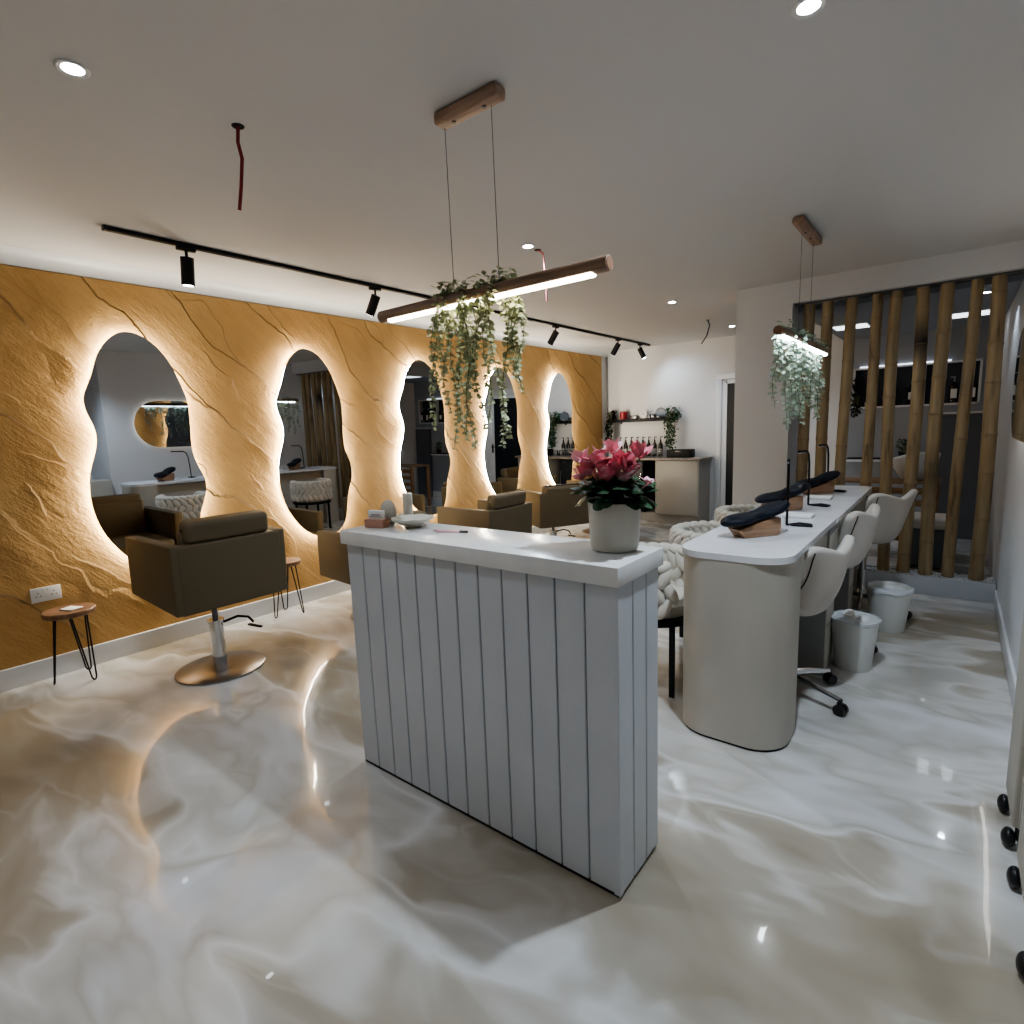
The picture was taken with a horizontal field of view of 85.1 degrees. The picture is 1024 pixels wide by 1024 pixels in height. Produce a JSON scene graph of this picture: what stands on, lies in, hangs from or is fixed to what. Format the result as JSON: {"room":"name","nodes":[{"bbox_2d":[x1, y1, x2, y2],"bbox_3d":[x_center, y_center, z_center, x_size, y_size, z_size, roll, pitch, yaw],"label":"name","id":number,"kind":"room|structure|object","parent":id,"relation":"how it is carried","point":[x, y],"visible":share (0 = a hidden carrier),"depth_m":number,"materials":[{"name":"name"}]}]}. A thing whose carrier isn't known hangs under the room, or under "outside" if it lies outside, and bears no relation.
{"room":"salon","nodes":[
{"label":"salon","id":0,"kind":"room"},
{"bbox_2d":[0,263,602,670],"bbox_3d":[-1.493,-0.546,5.008,0.040,2.390,9.300,5,11,38],"label":"cladding","id":1,"kind":"object","parent":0,"point":[228,358],"visible":0.56,"depth_m":3.99,"materials":[{"name":"stone"}]},
{"bbox_2d":[29,584,61,603],"bbox_3d":[-2.820,0.495,3.374,0.014,0.087,0.147,5,11,38],"label":"wall socket","id":2,"kind":"object","parent":1,"relation":"attached to","point":[47,593],"visible":1,"depth_m":3.37,"materials":[{"name":"white plastic"}]},
{"bbox_2d":[83,332,205,555],"bbox_3d":[-2.442,-0.387,3.724,0.068,1.562,0.692,5,11,38],"label":"wall mirror","id":3,"kind":"object","parent":1,"relation":"attached to","point":[146,478],"visible":0.8,"depth_m":3.66,"materials":[{"name":"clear mirror"}]},
{"bbox_2d":[0,526,564,692],"bbox_3d":[-1.349,0.618,5.258,0.022,0.124,9.500,5,11,38],"label":"baseboard","id":4,"kind":"structure","parent":1,"relation":"attached to","point":[36,671],"depth_m":3.83,"materials":[{"name":"white paint"}]},
{"bbox_2d":[0,243,610,357],"bbox_3d":[-1.414,-1.755,4.881,0.090,0.090,9.498,5,11,38],"label":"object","id":5,"kind":"structure","parent":1,"relation":"attached to","point":[9,254],"depth_m":3.95,"materials":[{"name":"white paint"}]},
{"bbox_2d":[276,349,351,534],"bbox_3d":[-1.670,-0.562,4.691,0.068,1.562,0.692,5,11,38],"label":"wall mirror","id":6,"kind":"object","parent":1,"relation":"attached to","point":[315,468],"visible":0.93,"depth_m":4.65,"materials":[{"name":"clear mirror"}]},
{"bbox_2d":[398,360,449,514],"bbox_3d":[-0.898,-0.737,5.658,0.068,1.562,0.692,5,11,38],"label":"wall mirror","id":7,"kind":"object","parent":1,"relation":"attached to","point":[424,457],"visible":0.88,"depth_m":5.61,"materials":[{"name":"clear mirror"}]},
{"bbox_2d":[483,368,520,493],"bbox_3d":[-0.125,-0.911,6.626,0.068,1.562,0.692,5,11,38],"label":"wall mirror","id":8,"kind":"object","parent":1,"relation":"attached to","point":[501,465],"visible":0.7,"depth_m":6.59,"materials":[{"name":"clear mirror"}]},
{"bbox_2d":[545,373,574,484],"bbox_3d":[0.647,-1.086,7.593,0.068,1.562,0.692,5,11,38],"label":"wall mirror","id":9,"kind":"object","parent":1,"relation":"attached to","point":[559,441],"visible":0.9,"depth_m":7.54,"materials":[{"name":"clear mirror"}]},
{"bbox_2d":[0,520,1023,1023],"bbox_3d":[1.140,0.840,3.894,6.700,0.100,11.000,5,11,38],"label":"floor","id":10,"kind":"structure","parent":0,"point":[233,851],"depth_m":1.81,"materials":[{"name":"white stone"}]},
{"bbox_2d":[41,602,97,684],"bbox_3d":[-2.636,0.794,3.359,0.260,0.436,0.260,5,11,38],"label":"stool","id":11,"kind":"object","parent":10,"relation":"on","point":[54,614],"visible":0.98,"depth_m":3.31,"materials":[{"name":"brown wood"}]},
{"bbox_2d":[125,510,287,685],"bbox_3d":[-1.821,0.483,3.389,0.666,0.980,0.638,5,11,38],"label":"chair","id":12,"kind":"object","parent":10,"relation":"on","point":[217,561],"visible":1,"depth_m":3.17,"materials":[{"name":"brown leather"}]},
{"bbox_2d":[273,557,304,617],"bbox_3d":[-1.800,0.600,4.439,0.260,0.436,0.260,1,9,21],"label":"stool","id":13,"kind":"object","parent":10,"relation":"on","point":[290,561],"visible":0.48,"depth_m":4.42,"materials":[{"name":"brown wood"}]},
{"bbox_2d":[317,510,425,619],"bbox_3d":[-1.027,0.398,4.329,0.666,0.810,0.638,5,11,38],"label":"chair","id":14,"kind":"object","parent":10,"relation":"on","point":[333,555],"visible":0.07,"depth_m":4.15,"materials":[{"name":"brown leather"}]},
{"bbox_2d":[437,490,531,532],"bbox_3d":[-0.246,0.211,5.338,0.666,0.820,0.638,5,11,38],"label":"chair","id":15,"kind":"object","parent":10,"relation":"on","point":[507,511],"visible":0.38,"depth_m":5.08,"materials":[{"name":"brown leather"}]},
{"bbox_2d":[340,522,662,897],"bbox_3d":[-0.096,0.595,2.064,1.250,1.020,0.300,5,11,38],"label":"reception desk","id":16,"kind":"object","parent":10,"relation":"on","point":[509,679],"depth_m":1.80,"materials":[{"name":"grey wood"}]},
{"bbox_2d":[364,510,389,527],"bbox_3d":[-0.556,0.027,2.290,0.094,0.069,0.048,2,9,24],"label":"card holder","id":17,"kind":"object","parent":16,"relation":"on","point":[377,519],"visible":1,"depth_m":2.28,"materials":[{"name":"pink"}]},
{"bbox_2d":[381,500,396,524],"bbox_3d":[-0.515,0.002,2.324,0.068,0.107,0.044,-2,9,4],"label":"ornament","id":18,"kind":"object","parent":16,"relation":"on","point":[388,506],"visible":0.72,"depth_m":2.31,"materials":[{"name":"beige"}]},
{"bbox_2d":[391,514,433,527],"bbox_3d":[-0.403,0.040,2.267,0.171,0.040,0.171,5,11,38],"label":"shallow dish","id":19,"kind":"object","parent":16,"relation":"on","point":[416,520],"visible":1,"depth_m":2.26,"materials":[{"name":"beige ceramic"}]},
{"bbox_2d":[402,492,412,514],"bbox_3d":[-0.444,-0.021,2.379,0.041,0.130,0.041,5,11,38],"label":"pillar candle","id":20,"kind":"object","parent":19,"relation":"on","point":[407,497],"visible":0.75,"depth_m":2.36,"materials":[{"name":"white wax"}]},
{"bbox_2d":[340,522,662,587],"bbox_3d":[-0.115,0.119,1.993,1.250,0.056,0.300,5,11,38],"label":"countertop","id":21,"kind":"structure","parent":16,"relation":"on","point":[565,558],"depth_m":1.80,"materials":[{"name":"white laminate"}]},
{"bbox_2d":[569,436,657,552],"bbox_3d":[0.308,-0.057,1.694,0.247,0.346,0.269,-6,9,-22],"label":"potted cyclamen","id":22,"kind":"object","parent":16,"relation":"on","point":[615,503],"visible":1,"depth_m":1.64,"materials":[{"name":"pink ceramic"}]},
{"bbox_2d":[569,447,588,462],"bbox_3d":[0.209,-0.178,1.735,0.070,0.055,0.063,5,11,38],"label":"flower","id":23,"kind":"object","parent":22,"relation":"on","point":[577,456],"depth_m":1.72,"materials":[{"name":"pink plant"}]},
{"bbox_2d":[575,465,594,476],"bbox_3d":[0.218,-0.133,1.683,0.066,0.061,0.075,1,9,21],"label":"flower","id":24,"kind":"object","parent":22,"relation":"on","point":[584,470],"depth_m":1.68,"materials":[{"name":"pink plant"}]},
{"bbox_2d":[587,452,610,464],"bbox_3d":[0.257,-0.155,1.642,0.097,0.044,0.062,5,11,38],"label":"flower","id":25,"kind":"object","parent":22,"relation":"on","point":[593,459],"depth_m":1.64,"materials":[{"name":"pink plant"}]},
{"bbox_2d":[598,462,613,474],"bbox_3d":[0.283,-0.130,1.642,0.055,0.052,0.062,-2,9,4],"label":"flower","id":26,"kind":"object","parent":22,"relation":"on","point":[604,468],"depth_m":1.63,"materials":[{"name":"pink plant"}]},
{"bbox_2d":[597,469,621,481],"bbox_3d":[0.275,-0.108,1.627,0.064,0.045,0.085,-4,9,-13],"label":"flower","id":27,"kind":"object","parent":22,"relation":"on","point":[604,475],"depth_m":1.62,"materials":[{"name":"pink plant"}]},
{"bbox_2d":[601,436,622,452],"bbox_3d":[0.301,-0.203,1.679,0.059,0.053,0.078,1,9,23],"label":"flower","id":28,"kind":"object","parent":22,"relation":"on","point":[612,446],"depth_m":1.67,"materials":[{"name":"pink plant"}]},
{"bbox_2d":[602,456,623,471],"bbox_3d":[0.301,-0.139,1.627,0.053,0.050,0.076,5,11,38],"label":"flower","id":29,"kind":"object","parent":22,"relation":"on","point":[616,463],"depth_m":1.62,"materials":[{"name":"pink plant"}]},
{"bbox_2d":[588,497,640,552],"bbox_3d":[0.315,0.039,1.713,0.162,0.150,0.162,5,11,38],"label":"pot","id":30,"kind":"object","parent":22,"relation":"attached to","point":[615,528],"depth_m":1.65,"materials":[{"name":"beige ceramic"}]},
{"bbox_2d":[608,449,629,459],"bbox_3d":[0.317,-0.165,1.650,0.063,0.047,0.058,-1,9,9],"label":"flower","id":31,"kind":"object","parent":22,"relation":"on","point":[619,455],"depth_m":1.63,"materials":[{"name":"pink plant"}]},
{"bbox_2d":[611,467,634,481],"bbox_3d":[0.324,-0.110,1.607,0.079,0.050,0.065,5,11,38],"label":"flower","id":32,"kind":"object","parent":22,"relation":"on","point":[625,476],"depth_m":1.61,"materials":[{"name":"pink plant"}]},
{"bbox_2d":[614,452,639,466],"bbox_3d":[0.334,-0.149,1.623,0.061,0.051,0.085,-8,10,-33],"label":"flower","id":33,"kind":"object","parent":22,"relation":"on","point":[621,459],"depth_m":1.61,"materials":[{"name":"pink plant"}]},
{"bbox_2d":[621,456,636,471],"bbox_3d":[0.334,-0.140,1.597,0.062,0.057,0.067,5,11,38],"label":"flower","id":34,"kind":"object","parent":22,"relation":"on","point":[628,463],"depth_m":1.61,"materials":[{"name":"pink plant"}]},
{"bbox_2d":[631,439,649,456],"bbox_3d":[0.367,-0.183,1.603,0.045,0.053,0.059,5,11,38],"label":"flower","id":35,"kind":"object","parent":22,"relation":"on","point":[638,449],"depth_m":1.60,"materials":[{"name":"pink plant"}]},
{"bbox_2d":[516,483,588,536],"bbox_3d":[0.473,0.042,6.450,0.638,0.772,0.666,-6,9,-23],"label":"chair","id":36,"kind":"object","parent":10,"relation":"on","point":[554,507],"visible":0.61,"depth_m":6.12,"materials":[{"name":"brown leather"}]},
{"bbox_2d":[596,459,709,522],"bbox_3d":[2.039,-0.336,8.202,1.580,0.880,0.452,5,11,38],"label":"bar cabinet","id":37,"kind":"object","parent":10,"relation":"on","point":[682,495],"visible":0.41,"depth_m":7.74,"materials":[{"name":"grey wood"}]},
{"bbox_2d":[632,460,654,511],"bbox_3d":[1.903,-0.402,8.299,0.290,0.740,0.432,5,11,38],"label":"fridge","id":38,"kind":"object","parent":37,"relation":"in","point":[648,467],"visible":0.4,"depth_m":8.16,"materials":[{"name":"black"}]},
{"bbox_2d":[604,456,712,460],"bbox_3d":[2.028,-0.783,8.119,1.620,0.028,0.500,5,11,38],"label":"countertop","id":39,"kind":"structure","parent":37,"relation":"on","point":[696,458],"depth_m":7.71,"materials":[{"name":"stone"}]},
{"bbox_2d":[667,449,694,457],"bbox_3d":[2.375,-0.827,7.851,0.330,0.110,0.205,5,11,38],"label":"crate","id":40,"kind":"object","parent":39,"relation":"on","point":[675,453],"visible":1,"depth_m":7.78,"materials":[{"name":"black"}]},
{"bbox_2d":[639,542,683,697],"bbox_3d":[0.747,0.566,3.053,0.550,0.720,0.578,1,9,19],"label":"chair","id":41,"kind":"object","parent":10,"relation":"on","point":[671,573],"visible":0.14,"depth_m":2.83,"materials":[{"name":"beige fabric"}]},
{"bbox_2d":[669,520,720,637],"bbox_3d":[1.319,0.451,3.674,0.550,0.720,0.578,1,9,19],"label":"chair","id":42,"kind":"object","parent":10,"relation":"on","point":[681,533],"visible":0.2,"depth_m":3.68,"materials":[{"name":"beige fabric"}]},
{"bbox_2d":[714,504,760,521],"bbox_3d":[1.863,0.328,4.355,0.550,0.720,0.578,1,9,19],"label":"chair","id":43,"kind":"object","parent":10,"relation":"on","point":[721,512],"visible":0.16,"depth_m":4.47,"materials":[{"name":"beige fabric"}]},
{"bbox_2d":[682,485,871,751],"bbox_3d":[1.776,0.400,3.467,0.480,0.848,2.810,5,11,38],"label":"desk","id":44,"kind":"object","parent":10,"relation":"on","point":[746,638],"visible":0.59,"depth_m":2.39,"materials":[{"name":"stone"}]},
{"bbox_2d":[720,500,789,538],"bbox_3d":[1.159,0.034,2.660,0.370,0.160,0.143,-4,9,-15],"label":"manicure arm rest","id":45,"kind":"object","parent":44,"relation":"on","point":[761,521],"visible":1,"depth_m":2.62,"materials":[{"name":"brown wood"}]},
{"bbox_2d":[720,500,789,526],"bbox_3d":[1.159,0.007,2.656,0.370,0.106,0.143,-4,9,-15],"label":"cushion","id":46,"kind":"object","parent":45,"relation":"on","point":[764,515],"depth_m":2.62,"materials":[{"name":"black leather"}]},
{"bbox_2d":[755,482,809,510],"bbox_3d":[1.630,-0.089,3.361,0.370,0.160,0.143,-4,9,-15],"label":"manicure arm rest","id":47,"kind":"object","parent":44,"relation":"on","point":[795,500],"visible":0.83,"depth_m":3.33,"materials":[{"name":"black leather"}]},
{"bbox_2d":[785,458,812,526],"bbox_3d":[1.431,-0.092,2.767,0.127,0.357,0.280,2,10,27],"label":"desk lamp","id":48,"kind":"object","parent":44,"relation":"on","point":[788,459],"visible":0.99,"depth_m":2.85,"materials":[{"name":"black metal"}]},
{"bbox_2d":[795,471,839,494],"bbox_3d":[2.201,-0.210,4.020,0.370,0.160,0.143,-4,9,-15],"label":"manicure arm rest","id":49,"kind":"object","parent":44,"relation":"on","point":[821,484],"visible":0.77,"depth_m":3.98,"materials":[{"name":"black leather"}]},
{"bbox_2d":[795,471,839,486],"bbox_3d":[2.200,-0.237,4.016,0.370,0.106,0.143,-4,9,-15],"label":"cushion","id":50,"kind":"object","parent":49,"relation":"on","point":[822,480],"depth_m":3.98,"materials":[{"name":"black leather"}]},
{"bbox_2d":[797,535,854,716],"bbox_3d":[1.388,0.524,2.810,0.623,0.826,0.612,-9,11,-37],"label":"swivel chair","id":51,"kind":"object","parent":10,"relation":"on","point":[826,568],"visible":0.55,"depth_m":2.59,"materials":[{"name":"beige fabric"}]},
{"bbox_2d":[831,609,880,672],"bbox_3d":[1.914,0.710,3.122,0.246,0.327,0.246,5,11,38],"label":"waste bin","id":52,"kind":"object","parent":10,"relation":"on","point":[854,632],"visible":0.96,"depth_m":3.06,"materials":[{"name":"white plastic"}]},
{"bbox_2d":[837,503,879,653],"bbox_3d":[1.944,0.385,3.461,0.618,0.866,0.619,-10,12,-42],"label":"swivel chair","id":53,"kind":"object","parent":10,"relation":"on","point":[862,526],"visible":0.41,"depth_m":3.20,"materials":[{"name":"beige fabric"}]},
{"bbox_2d":[853,489,918,619],"bbox_3d":[2.541,0.270,4.010,0.606,0.886,0.625,-6,9,-23],"label":"swivel chair","id":54,"kind":"object","parent":10,"relation":"on","point":[894,511],"visible":0.52,"depth_m":3.75,"materials":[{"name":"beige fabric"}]},
{"bbox_2d":[831,477,940,540],"bbox_3d":[3.767,0.038,5.719,0.960,0.745,0.455,5,11,38],"label":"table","id":55,"kind":"object","parent":10,"relation":"on","point":[847,479],"visible":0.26,"depth_m":5.44,"materials":[{"name":"brown wood"}]},
{"bbox_2d":[893,452,940,479],"bbox_3d":[3.970,-0.502,5.501,0.410,0.369,0.369,5,11,38],"label":"basin","id":56,"kind":"object","parent":55,"relation":"on","point":[898,462],"visible":0.3,"depth_m":5.44,"materials":[{"name":"white ceramic"}]},
{"bbox_2d":[865,580,913,633],"bbox_3d":[2.469,0.624,3.659,0.265,0.294,0.265,5,11,38],"label":"waste bin","id":57,"kind":"object","parent":10,"relation":"on","point":[890,601],"visible":0.92,"depth_m":3.58,"materials":[{"name":"white plastic"}]},
{"bbox_2d":[910,512,945,567],"bbox_3d":[3.810,0.251,5.145,0.420,0.450,0.400,5,11,38],"label":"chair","id":58,"kind":"object","parent":10,"relation":"on","point":[940,518],"visible":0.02,"depth_m":4.99,"materials":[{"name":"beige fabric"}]},
{"bbox_2d":[865,566,995,602],"bbox_3d":[3.037,0.542,4.587,1.420,0.140,0.200,5,11,38],"label":"baseboard","id":59,"kind":"structure","parent":10,"relation":"on","point":[967,589],"depth_m":4.27,"materials":[{"name":"grey paint"}]},
{"bbox_2d":[796,304,814,481],"bbox_3d":[2.507,-0.645,4.794,0.108,2.181,0.098,5,11,38],"label":"cane","id":60,"kind":"object","parent":59,"relation":"on","point":[808,324],"visible":0.46,"depth_m":4.75,"materials":[{"name":"brown wood"}]},
{"bbox_2d":[814,301,833,476],"bbox_3d":[2.615,-0.635,4.703,0.095,2.181,0.100,5,11,38],"label":"cane","id":61,"kind":"object","parent":59,"relation":"on","point":[827,306],"visible":0.5,"depth_m":4.61,"materials":[{"name":"brown wood"}]},
{"bbox_2d":[834,297,857,484],"bbox_3d":[2.738,-0.626,4.610,0.090,2.181,0.116,-7,10,-32],"label":"cane","id":62,"kind":"object","parent":59,"relation":"on","point":[851,303],"visible":0.69,"depth_m":4.53,"materials":[{"name":"brown wood"}]},
{"bbox_2d":[860,293,883,558],"bbox_3d":[2.881,-0.615,4.499,0.083,2.180,0.099,-6,9,-24],"label":"cane","id":63,"kind":"object","parent":59,"relation":"on","point":[877,299],"visible":0.72,"depth_m":4.42,"materials":[{"name":"brown wood"}]},
{"bbox_2d":[877,290,902,570],"bbox_3d":[2.986,-0.606,4.413,0.118,2.182,0.093,0,9,11],"label":"cane","id":64,"kind":"object","parent":59,"relation":"on","point":[895,305],"visible":0.88,"depth_m":4.36,"materials":[{"name":"brown wood"}]},
{"bbox_2d":[896,286,929,572],"bbox_3d":[3.109,-0.597,4.318,0.098,2.181,0.110,-3,9,-8],"label":"cane","id":65,"kind":"object","parent":59,"relation":"on","point":[922,308],"visible":0.91,"depth_m":4.26,"materials":[{"name":"brown wood"}]},
{"bbox_2d":[866,564,994,582],"bbox_3d":[3.034,0.467,4.575,1.413,0.028,0.188,5,11,38],"label":"pebble bed","id":66,"kind":"object","parent":59,"relation":"on","point":[989,579],"visible":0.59,"depth_m":4.32,"materials":[{"name":"grey"}]},
{"bbox_2d":[918,282,954,574],"bbox_3d":[3.215,-0.589,4.239,0.101,2.182,0.108,-3,9,-6],"label":"cane","id":67,"kind":"object","parent":59,"relation":"on","point":[947,290],"visible":1,"depth_m":4.21,"materials":[{"name":"brown wood"}]},
{"bbox_2d":[941,278,984,577],"bbox_3d":[3.339,-0.579,4.139,0.086,2.181,0.119,-8,10,-33],"label":"cane","id":68,"kind":"object","parent":59,"relation":"on","point":[977,285],"visible":1,"depth_m":4.11,"materials":[{"name":"brown wood"}]},
{"bbox_2d":[968,274,1007,580],"bbox_3d":[3.459,-0.569,4.047,0.109,2.181,0.100,-3,9,-6],"label":"cane","id":69,"kind":"object","parent":59,"relation":"on","point":[999,289],"visible":1,"depth_m":4.01,"materials":[{"name":"brown wood"}]},
{"bbox_2d":[997,612,1023,846],"bbox_3d":[1.782,0.667,1.711,0.381,0.840,0.288,5,11,38],"label":"trolley","id":70,"kind":"object","parent":10,"relation":"on","point":[1013,802],"visible":1,"depth_m":1.79,"materials":[{"name":"beige laminate"}]},
{"bbox_2d":[1006,793,1023,978],"bbox_3d":[1.496,0.752,1.348,0.381,0.800,0.428,5,11,38],"label":"trolley","id":71,"kind":"object","parent":10,"relation":"on","point":[1014,875],"visible":1,"depth_m":1.60,"materials":[{"name":"plastic"}]},
{"bbox_2d":[0,0,1023,350],"bbox_3d":[1.041,-1.739,3.507,6.700,0.100,11.000,5,11,38],"label":"ceiling","id":72,"kind":"structure","parent":0,"point":[681,142],"depth_m":2.18,"materials":[{"name":"white paint"}]},
{"bbox_2d":[54,58,90,77],"bbox_3d":[-1.307,-1.318,1.659,0.088,0.005,0.088,5,11,38],"label":"recessed light","id":73,"kind":"object","parent":72,"relation":"in","point":[69,67],"visible":1,"depth_m":1.66,"materials":[{"name":"white plastic"}]},
{"bbox_2d":[231,123,244,209],"bbox_3d":[-0.992,-1.252,2.031,0.078,0.274,0.044,5,11,38],"label":"loose cable","id":74,"kind":"object","parent":72,"relation":"hanging from","point":[237,126],"visible":1,"depth_m":2.01,"materials":[{"name":"black plastic"}]},
{"bbox_2d":[101,224,649,345],"bbox_3d":[-0.073,-1.917,5.398,0.038,0.025,6.565,5,11,38],"label":"track","id":75,"kind":"object","parent":72,"relation":"attached to","point":[104,227],"visible":0.94,"depth_m":3.61,"materials":[{"name":"black metal"}]},
{"bbox_2d":[175,245,195,286],"bbox_3d":[-1.855,-1.399,3.186,0.085,0.208,0.100,5,11,38],"label":"track spotlight","id":76,"kind":"object","parent":75,"relation":"hanging from","point":[187,269],"visible":1,"depth_m":3.16,"materials":[{"name":"black metal"}]},
{"bbox_2d":[365,287,380,316],"bbox_3d":[-1.051,-1.589,4.230,0.133,0.204,0.100,5,11,38],"label":"track spotlight","id":77,"kind":"object","parent":75,"relation":"hanging from","point":[374,300],"visible":1,"depth_m":4.20,"materials":[{"name":"black metal"}]},
{"bbox_2d":[434,82,504,145],"bbox_3d":[-0.128,-1.334,1.891,0.316,0.118,0.062,5,11,38],"label":"ceiling mount","id":78,"kind":"object","parent":72,"relation":"hanging from","point":[484,98],"depth_m":1.87,"materials":[{"name":"brown wood"}]},
{"bbox_2d":[377,254,612,322],"bbox_3d":[-0.110,-0.765,1.980,1.075,0.059,0.062,5,11,38],"label":"pendant light","id":79,"kind":"object","parent":72,"relation":"hanging from","point":[585,269],"depth_m":1.86,"materials":[{"name":"brown wood"}]},
{"bbox_2d":[426,279,469,449],"bbox_3d":[-0.236,-0.549,2.114,0.184,0.632,0.150,5,11,38],"label":"eucalyptus","id":80,"kind":"object","parent":79,"relation":"hanging from","point":[449,326],"visible":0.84,"depth_m":2.10,"materials":[{"name":"green plant"}]},
{"bbox_2d":[454,266,528,448],"bbox_3d":[-0.079,-0.539,1.995,0.305,0.622,0.149,3,10,31],"label":"hanging plant","id":81,"kind":"object","parent":79,"relation":"hanging from","point":[513,341],"visible":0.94,"depth_m":1.97,"materials":[{"name":"green plant"}]},
{"bbox_2d":[388,272,595,322],"bbox_3d":[-0.125,-0.757,1.993,0.960,0.020,0.030,5,11,38],"label":"diffuser","id":82,"kind":"object","parent":79,"relation":"attached to","point":[551,279],"depth_m":1.89,"materials":[{"name":"white plastic"}]},
{"bbox_2d":[773,323,829,355],"bbox_3d":[1.730,-1.034,3.337,0.062,0.118,1.546,5,11,38],"label":"pendant light","id":83,"kind":"object","parent":72,"relation":"hanging from","point":[783,333],"depth_m":3.21,"materials":[{"name":"brown wood"}]},
{"bbox_2d":[767,319,831,429],"bbox_3d":[1.845,-0.833,3.524,0.171,0.609,1.337,5,11,38],"label":"foliage","id":84,"kind":"object","parent":83,"relation":"hanging from","point":[801,364],"visible":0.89,"depth_m":3.31,"materials":[{"name":"green plant"}]},
{"bbox_2d":[777,334,826,355],"bbox_3d":[1.820,-1.028,3.453,0.030,0.020,1.300,5,11,38],"label":"diffuser","id":85,"kind":"object","parent":83,"relation":"attached to","point":[812,346],"depth_m":3.41,"materials":[{"name":"white plastic"}]},
{"bbox_2d":[792,215,821,245],"bbox_3d":[1.667,-1.601,3.200,0.062,0.109,0.783,5,11,38],"label":"ceiling mount","id":86,"kind":"object","parent":72,"relation":"hanging from","point":[806,229],"depth_m":3.24,"materials":[{"name":"brown wood"}]},
{"bbox_2d":[791,0,826,18],"bbox_3d":[0.810,-1.379,1.521,0.088,0.005,0.088,5,11,38],"label":"recessed light","id":87,"kind":"object","parent":72,"relation":"in","point":[801,9],"visible":1,"depth_m":1.52,"materials":[{"name":"white plastic"}]},
{"bbox_2d":[601,357,606,456],"bbox_3d":[-1.481,-0.568,5.150,0.120,2.510,9.700,5,11,38],"label":"wall","id":88,"kind":"structure","parent":0,"point":[603,359],"depth_m":8.65,"materials":[{"name":"white paint"}]},
{"bbox_2d":[732,281,803,504],"bbox_3d":[2.340,-0.707,5.098,0.450,2.510,0.520,5,11,38],"label":"wall column","id":89,"kind":"structure","parent":0,"point":[762,448],"depth_m":4.86,"materials":[{"name":"white paint"}]},
{"bbox_2d":[606,324,988,519],"bbox_3d":[3.345,-1.092,7.405,4.660,2.510,0.100,5,11,38],"label":"wall","id":90,"kind":"structure","parent":0,"point":[683,374],"depth_m":7.78,"materials":[{"name":"white paint"}]},
{"bbox_2d":[609,417,673,423],"bbox_3d":[1.923,-1.361,8.324,1.060,0.068,0.155,5,11,38],"label":"wall shelf","id":91,"kind":"object","parent":90,"relation":"attached to","point":[620,421],"visible":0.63,"depth_m":8.24,"materials":[{"name":"black wood"}]},
{"bbox_2d":[603,410,616,439],"bbox_3d":[1.536,-1.296,8.583,0.200,0.535,0.240,5,11,38],"label":"trailing plant","id":92,"kind":"object","parent":91,"relation":"on","point":[611,414],"visible":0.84,"depth_m":8.53,"materials":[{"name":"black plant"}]},
{"bbox_2d":[662,405,682,449],"bbox_3d":[2.305,-1.213,7.994,0.262,0.627,0.224,5,11,38],"label":"trailing plant","id":93,"kind":"object","parent":91,"relation":"on","point":[674,414],"visible":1,"depth_m":7.95,"materials":[{"name":"green plant"}]},
{"bbox_2d":[714,372,734,513],"bbox_3d":[3.194,-0.850,7.456,0.950,2.030,0.079,5,11,38],"label":"door","id":94,"kind":"structure","parent":90,"relation":"in","point":[725,390],"depth_m":7.67,"materials":[{"name":"white paint"}]},
{"bbox_2d":[850,374,866,417],"bbox_3d":[4.051,-1.358,6.545,0.196,0.506,0.229,5,11,38],"label":"trailing plant","id":95,"kind":"object","parent":90,"relation":"attached to","point":[855,402],"visible":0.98,"depth_m":6.53,"materials":[{"name":"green plant"}]},
{"bbox_2d":[852,358,982,408],"bbox_3d":[4.572,-1.447,6.345,1.182,0.487,0.127,5,11,38],"label":"wall niche","id":96,"kind":"object","parent":90,"relation":"attached to","point":[954,368],"visible":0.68,"depth_m":6.36,"materials":[{"name":"grey"}]},
{"bbox_2d":[948,376,958,402],"bbox_3d":[4.860,-1.346,6.129,0.086,0.285,0.088,5,11,38],"label":"pump bottle","id":97,"kind":"object","parent":96,"relation":"in","point":[954,387],"visible":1,"depth_m":6.11,"materials":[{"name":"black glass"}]},
{"bbox_2d":[937,414,982,539],"bbox_3d":[4.922,-0.384,6.159,0.360,1.360,0.080,5,11,38],"label":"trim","id":98,"kind":"structure","parent":90,"relation":"attached to","point":[972,456],"depth_m":6.11,"materials":[{"name":"grey"}]},
{"bbox_2d":[793,240,1023,303],"bbox_3d":[2.942,-1.782,4.231,1.430,0.175,0.220,5,11,38],"label":"wall","id":99,"kind":"structure","parent":0,"point":[1006,257],"depth_m":4.08,"materials":[{"name":"white paint"}]},
{"bbox_2d":[795,269,1023,306],"bbox_3d":[2.948,-1.689,4.248,1.420,0.014,0.100,5,11,38],"label":"trim","id":100,"kind":"structure","parent":99,"relation":"attached to","point":[1016,272],"depth_m":4.16,"materials":[{"name":"grey metal"}]},
{"bbox_2d":[798,274,1023,339],"bbox_3d":[3.768,-1.946,5.268,1.430,0.218,2.448,5,11,38],"label":"ceiling","id":101,"kind":"structure","parent":0,"point":[962,290],"depth_m":4.79,"materials":[{"name":"grey paint"}]},
{"bbox_2d":[986,280,1023,675],"bbox_3d":[3.576,-0.576,3.903,0.120,2.510,5.380,5,11,38],"label":"wall","id":102,"kind":"structure","parent":0,"point":[1005,544],"depth_m":3.89,"materials":[{"name":"white paint"}]},
{"bbox_2d":[993,589,1016,709],"bbox_3d":[2.716,0.799,3.055,0.016,0.110,2.600,5,11,38],"label":"baseboard","id":103,"kind":"structure","parent":102,"relation":"attached to","point":[1006,651],"depth_m":3.11,"materials":[{"name":"white paint"}]},
{"bbox_2d":[1011,328,1023,442],"bbox_3d":[2.602,-0.668,2.777,0.033,0.640,2.040,5,11,38],"label":"wall mirror","id":104,"kind":"object","parent":102,"relation":"attached to","point":[1017,421],"visible":1,"depth_m":3.24,"materials":[{"name":"brown mirror"}]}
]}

